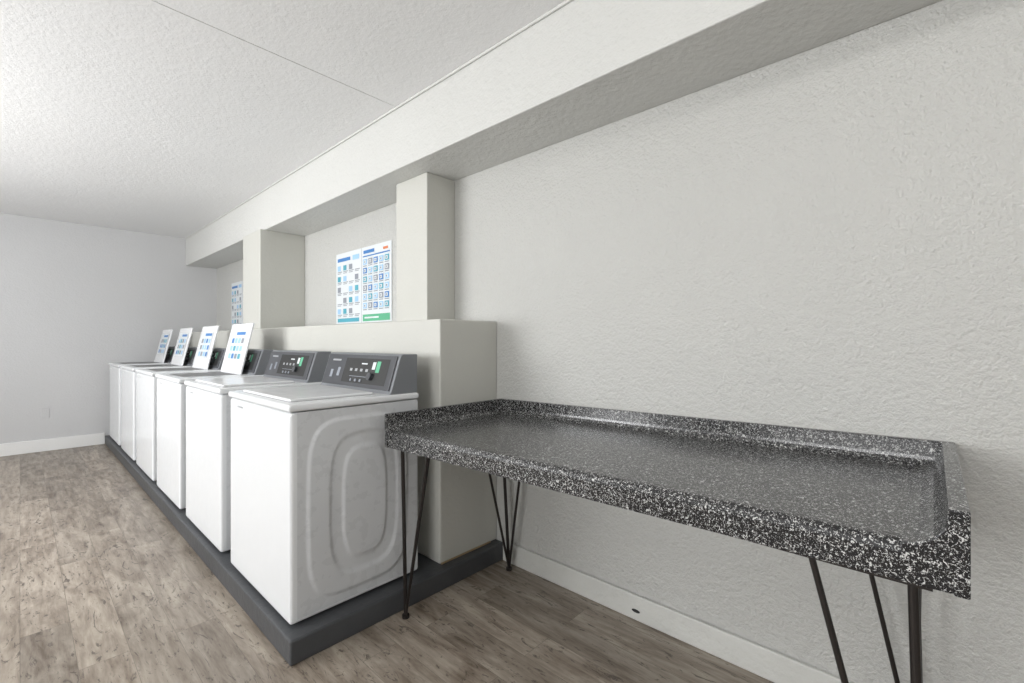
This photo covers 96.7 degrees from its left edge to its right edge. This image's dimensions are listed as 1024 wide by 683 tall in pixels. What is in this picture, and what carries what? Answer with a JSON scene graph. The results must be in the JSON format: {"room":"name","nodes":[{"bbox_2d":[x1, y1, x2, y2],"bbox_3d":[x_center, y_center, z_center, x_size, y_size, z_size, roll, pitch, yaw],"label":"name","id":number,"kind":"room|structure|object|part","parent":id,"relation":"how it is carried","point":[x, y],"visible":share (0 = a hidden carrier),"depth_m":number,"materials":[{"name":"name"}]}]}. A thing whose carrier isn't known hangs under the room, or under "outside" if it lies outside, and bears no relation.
{"room":"laundry","nodes":[
{"label":"laundry","id":0,"kind":"room"},
{"bbox_2d":[0,213,216,443],"bbox_3d":[-5.856,-0.075,4.965,0.100,2.710,4.536,0,0,43],"label":"wall","id":1,"kind":"structure","parent":0,"point":[76,300],"depth_m":5.53,"materials":[{"name":"paint"}]},
{"bbox_2d":[0,433,104,456],"bbox_3d":[-6.191,1.210,4.514,0.020,0.140,3.220,0,0,43],"label":"baseboard","id":2,"kind":"structure","parent":1,"relation":"attached to","point":[16,448],"depth_m":5.34,"materials":[{"name":"paint"}]},
{"bbox_2d":[185,0,572,238],"bbox_3d":[-0.932,-1.423,2.983,9.820,0.014,0.013,0,0,43],"label":"trim","id":3,"kind":"structure","parent":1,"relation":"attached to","point":[565,2],"depth_m":2.56,"materials":[{"name":"paint"}]},
{"bbox_2d":[184,350,330,551],"bbox_3d":[-1.679,0.623,3.002,0.800,1.115,0.643,0,0,43],"label":"washing machine","id":4,"kind":"object","parent":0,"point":[208,401],"visible":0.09,"depth_m":2.75,"materials":[{"name":"white metal"}]},
{"bbox_3d":[-1.380,0.723,2.742,0.008,0.855,0.595,0,0,43],"label":"panel","id":5,"kind":"part","parent":4,"relation":"part of","materials":[{"name":"white metal"}]},
{"bbox_3d":[-1.735,0.256,2.943,0.605,0.015,0.395,0,0,43],"label":"lid","id":6,"kind":"part","parent":4,"relation":"part of","materials":[{"name":"white metal"}]},
{"bbox_3d":[-1.550,0.159,3.144,0.725,0.171,0.057,0,0,43],"label":"console panel","id":7,"kind":"part","parent":4,"relation":"part of","materials":[{"name":"grey plastic"}]},
{"bbox_2d":[0,0,564,237],"bbox_3d":[-2.181,-1.480,1.633,10.020,0.100,4.636,0,0,43],"label":"ceiling","id":8,"kind":"structure","parent":0,"point":[144,116],"depth_m":2.54,"materials":[{"name":"paint"}]},
{"bbox_2d":[148,0,394,106],"bbox_3d":[-2.089,-1.429,1.284,0.012,0.003,4.048,0,0,43],"label":"trim","id":9,"kind":"structure","parent":8,"relation":"attached to","point":[157,3],"depth_m":2.22,"materials":[{"name":"paint"}]},
{"bbox_2d":[186,0,941,268],"bbox_3d":[-0.801,-1.241,3.124,9.820,0.378,0.373,0,0,43],"label":"ceiling beam","id":10,"kind":"structure","parent":8,"relation":"attached to","point":[588,65],"depth_m":2.06,"materials":[{"name":"paint"}]},
{"bbox_2d":[229,352,418,624],"bbox_3d":[-0.982,0.623,2.357,0.800,1.115,0.643,0,0,43],"label":"washing machine","id":11,"kind":"object","parent":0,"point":[316,496],"visible":0.84,"depth_m":2.07,"materials":[{"name":"white metal"}]},
{"bbox_3d":[-1.038,0.256,2.298,0.605,0.015,0.395,0,0,43],"label":"lid","id":12,"kind":"part","parent":11,"relation":"part of","materials":[{"name":"white metal"}]},
{"bbox_3d":[-0.683,0.723,2.097,0.008,0.855,0.595,0,0,43],"label":"panel","id":13,"kind":"part","parent":11,"relation":"part of","materials":[{"name":"white metal"}]},
{"bbox_3d":[-0.853,0.159,2.498,0.725,0.171,0.057,0,0,43],"label":"console panel","id":14,"kind":"part","parent":11,"relation":"part of","materials":[{"name":"grey plastic"}]},
{"bbox_2d":[188,319,495,563],"bbox_3d":[-2.330,0.530,4.501,5.707,1.300,0.428,0,0,43],"label":"wall ledge","id":15,"kind":"object","parent":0,"point":[456,359],"visible":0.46,"depth_m":2.55,"materials":[{"name":"paint"}]},
{"bbox_2d":[243,229,304,328],"bbox_3d":[-2.387,-0.586,4.562,0.480,0.932,0.415,0,0,43],"label":"column","id":16,"kind":"structure","parent":15,"relation":"on","point":[273,262],"depth_m":4.39,"materials":[{"name":"paint"}]},
{"bbox_2d":[397,172,454,320],"bbox_3d":[-0.575,-0.586,3.016,0.340,0.932,0.225,0,0,43],"label":"column","id":17,"kind":"structure","parent":15,"relation":"on","point":[425,201],"depth_m":2.91,"materials":[{"name":"paint"}]},
{"bbox_2d":[0,444,773,682],"bbox_3d":[-2.181,1.330,1.633,10.020,0.100,4.636,0,0,43],"label":"floor","id":18,"kind":"structure","parent":0,"point":[98,585],"depth_m":2.06,"materials":[{"name":"brown wood"}]},
{"bbox_2d":[109,329,175,445],"bbox_3d":[-4.468,0.515,5.582,0.800,1.330,0.643,0,0,43],"label":"washing machine","id":19,"kind":"object","parent":18,"relation":"on","point":[164,355],"visible":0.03,"depth_m":5.43,"materials":[{"name":"white metal"}]},
{"bbox_3d":[-4.378,0.055,5.719,0.515,0.420,0.016,0,-13,43],"label":"lid","id":20,"kind":"part","parent":19,"relation":"part of","materials":[{"name":"white metal"}]},
{"bbox_3d":[-4.340,0.159,5.724,0.725,0.171,0.057,0,0,43],"label":"console panel","id":21,"kind":"part","parent":19,"relation":"part of","materials":[{"name":"grey plastic"}]},
{"bbox_2d":[120,328,196,460],"bbox_3d":[-3.771,0.515,4.937,0.800,1.330,0.643,0,0,43],"label":"washing machine","id":22,"kind":"object","parent":18,"relation":"on","point":[183,356],"visible":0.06,"depth_m":4.76,"materials":[{"name":"white metal"}]},
{"bbox_3d":[-3.681,0.055,5.074,0.515,0.420,0.016,0,-13,43],"label":"lid","id":23,"kind":"part","parent":22,"relation":"part of","materials":[{"name":"white metal"}]},
{"bbox_3d":[-3.642,0.159,5.079,0.725,0.171,0.057,0,0,43],"label":"console panel","id":24,"kind":"part","parent":22,"relation":"part of","materials":[{"name":"grey plastic"}]},
{"bbox_2d":[135,326,225,480],"bbox_3d":[-3.074,0.515,4.292,0.800,1.330,0.643,0,0,43],"label":"washing machine","id":25,"kind":"object","parent":18,"relation":"on","point":[207,358],"visible":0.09,"depth_m":4.10,"materials":[{"name":"white metal"}]},
{"bbox_3d":[-2.983,0.055,4.429,0.515,0.420,0.016,0,-13,43],"label":"lid","id":26,"kind":"part","parent":25,"relation":"part of","materials":[{"name":"white metal"}]},
{"bbox_3d":[-2.945,0.159,4.434,0.725,0.171,0.057,0,0,43],"label":"console panel","id":27,"kind":"part","parent":25,"relation":"part of","materials":[{"name":"grey plastic"}]},
{"bbox_2d":[155,323,272,508],"bbox_3d":[-2.376,0.515,3.647,0.800,1.330,0.643,0,0,43],"label":"washing machine","id":28,"kind":"object","parent":18,"relation":"on","point":[239,361],"visible":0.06,"depth_m":3.47,"materials":[{"name":"white metal"}]},
{"bbox_3d":[-2.078,0.723,3.387,0.008,0.855,0.595,0,0,43],"label":"panel","id":29,"kind":"part","parent":28,"relation":"part of","materials":[{"name":"white metal"}]},
{"bbox_3d":[-2.286,0.055,3.784,0.515,0.420,0.016,0,-13,43],"label":"lid","id":30,"kind":"part","parent":28,"relation":"part of","materials":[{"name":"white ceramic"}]},
{"bbox_3d":[-2.247,0.159,3.789,0.725,0.171,0.057,0,0,43],"label":"console panel","id":31,"kind":"part","parent":28,"relation":"part of","materials":[{"name":"grey plastic"}]},
{"bbox_2d":[105,435,502,665],"bbox_3d":[-2.574,1.230,4.190,5.770,0.100,1.216,0,0,43],"label":"concrete plinth","id":32,"kind":"object","parent":18,"relation":"on","point":[297,642],"visible":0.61,"depth_m":2.20,"materials":[{"name":"paint"}]},
{"bbox_2d":[385,398,970,682],"bbox_3d":[0.377,0.793,1.753,1.928,0.974,0.778,0,0,43],"label":"folding table","id":33,"kind":"object","parent":18,"relation":"on","point":[893,508],"visible":1,"depth_m":1.37,"materials":[{"name":"black stone"}]},
{"bbox_3d":[-0.500,0.865,2.107,0.034,0.810,0.018,0,0,-29],"label":"leg rod","id":34,"kind":"part","parent":33,"relation":"part of","materials":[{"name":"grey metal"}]},
{"bbox_3d":[-0.426,0.865,2.039,0.014,0.813,0.209,0,0,-43],"label":"leg rod","id":35,"kind":"part","parent":33,"relation":"part of","materials":[{"name":"grey metal"}]},
{"bbox_3d":[-0.442,0.865,2.169,0.014,0.813,0.169,0,0,41],"label":"leg rod","id":36,"kind":"part","parent":33,"relation":"part of","materials":[{"name":"grey metal"}]},
{"bbox_3d":[-0.095,0.865,2.507,0.194,0.813,0.014,0,0,-29],"label":"leg rod","id":37,"kind":"part","parent":33,"relation":"part of","materials":[{"name":"grey metal"}]},
{"bbox_3d":[-0.037,0.865,2.570,0.073,0.811,0.018,0,0,41],"label":"leg rod","id":38,"kind":"part","parent":33,"relation":"part of","materials":[{"name":"grey metal"}]},
{"bbox_3d":[0.029,0.865,2.509,0.139,0.812,0.014,0,0,44],"label":"leg rod","id":39,"kind":"part","parent":33,"relation":"part of","materials":[{"name":"grey metal"}]},
{"bbox_3d":[0.738,0.853,0.959,0.214,0.838,0.014,0,0,40],"label":"leg rod","id":40,"kind":"part","parent":33,"relation":"part of","materials":[{"name":"grey metal"}]},
{"bbox_3d":[1.172,0.853,1.451,0.184,0.838,0.014,0,0,42],"label":"leg rod","id":41,"kind":"part","parent":33,"relation":"part of","materials":[{"name":"grey metal"}]},
{"bbox_3d":[0.804,0.853,0.898,0.038,0.836,0.028,0,0,43],"label":"leg rod","id":42,"kind":"part","parent":33,"relation":"part of","materials":[{"name":"grey metal"}]},
{"bbox_3d":[0.861,0.853,0.961,0.034,0.838,0.174,0,0,43],"label":"leg rod","id":43,"kind":"part","parent":33,"relation":"part of","materials":[{"name":"grey metal"}]},
{"bbox_2d":[217,0,1023,682],"bbox_3d":[-0.641,-0.075,3.298,10.020,2.710,0.100,0,0,43],"label":"wall","id":44,"kind":"structure","parent":0,"point":[830,235],"depth_m":1.68,"materials":[{"name":"paint"}]},
{"bbox_2d":[232,281,242,324],"bbox_3d":[-3.439,-0.467,5.810,0.900,0.620,0.008,0,0,43],"label":"poster","id":45,"kind":"object","parent":44,"relation":"attached to","point":[237,288],"visible":0.26,"depth_m":5.94,"materials":[{"name":"white paper"}]},
{"bbox_2d":[336,240,391,323],"bbox_3d":[-1.249,-0.467,3.785,0.895,0.620,0.008,0,0,43],"label":"poster","id":46,"kind":"object","parent":44,"relation":"attached to","point":[363,275],"visible":1,"depth_m":3.75,"materials":[{"name":"white paper"}]},
{"bbox_2d":[441,541,490,564],"bbox_3d":[-0.251,1.175,2.539,0.009,0.009,0.364,0,0,43],"label":"trim","id":47,"kind":"structure","parent":44,"relation":"attached to","point":[468,551],"depth_m":2.53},
{"bbox_2d":[503,540,852,682],"bbox_3d":[1.437,1.222,1.296,4.050,0.115,0.018,0,0,43],"label":"baseboard","id":48,"kind":"structure","parent":44,"relation":"attached to","point":[774,666],"depth_m":1.95,"materials":[{"name":"paint"}]}
]}

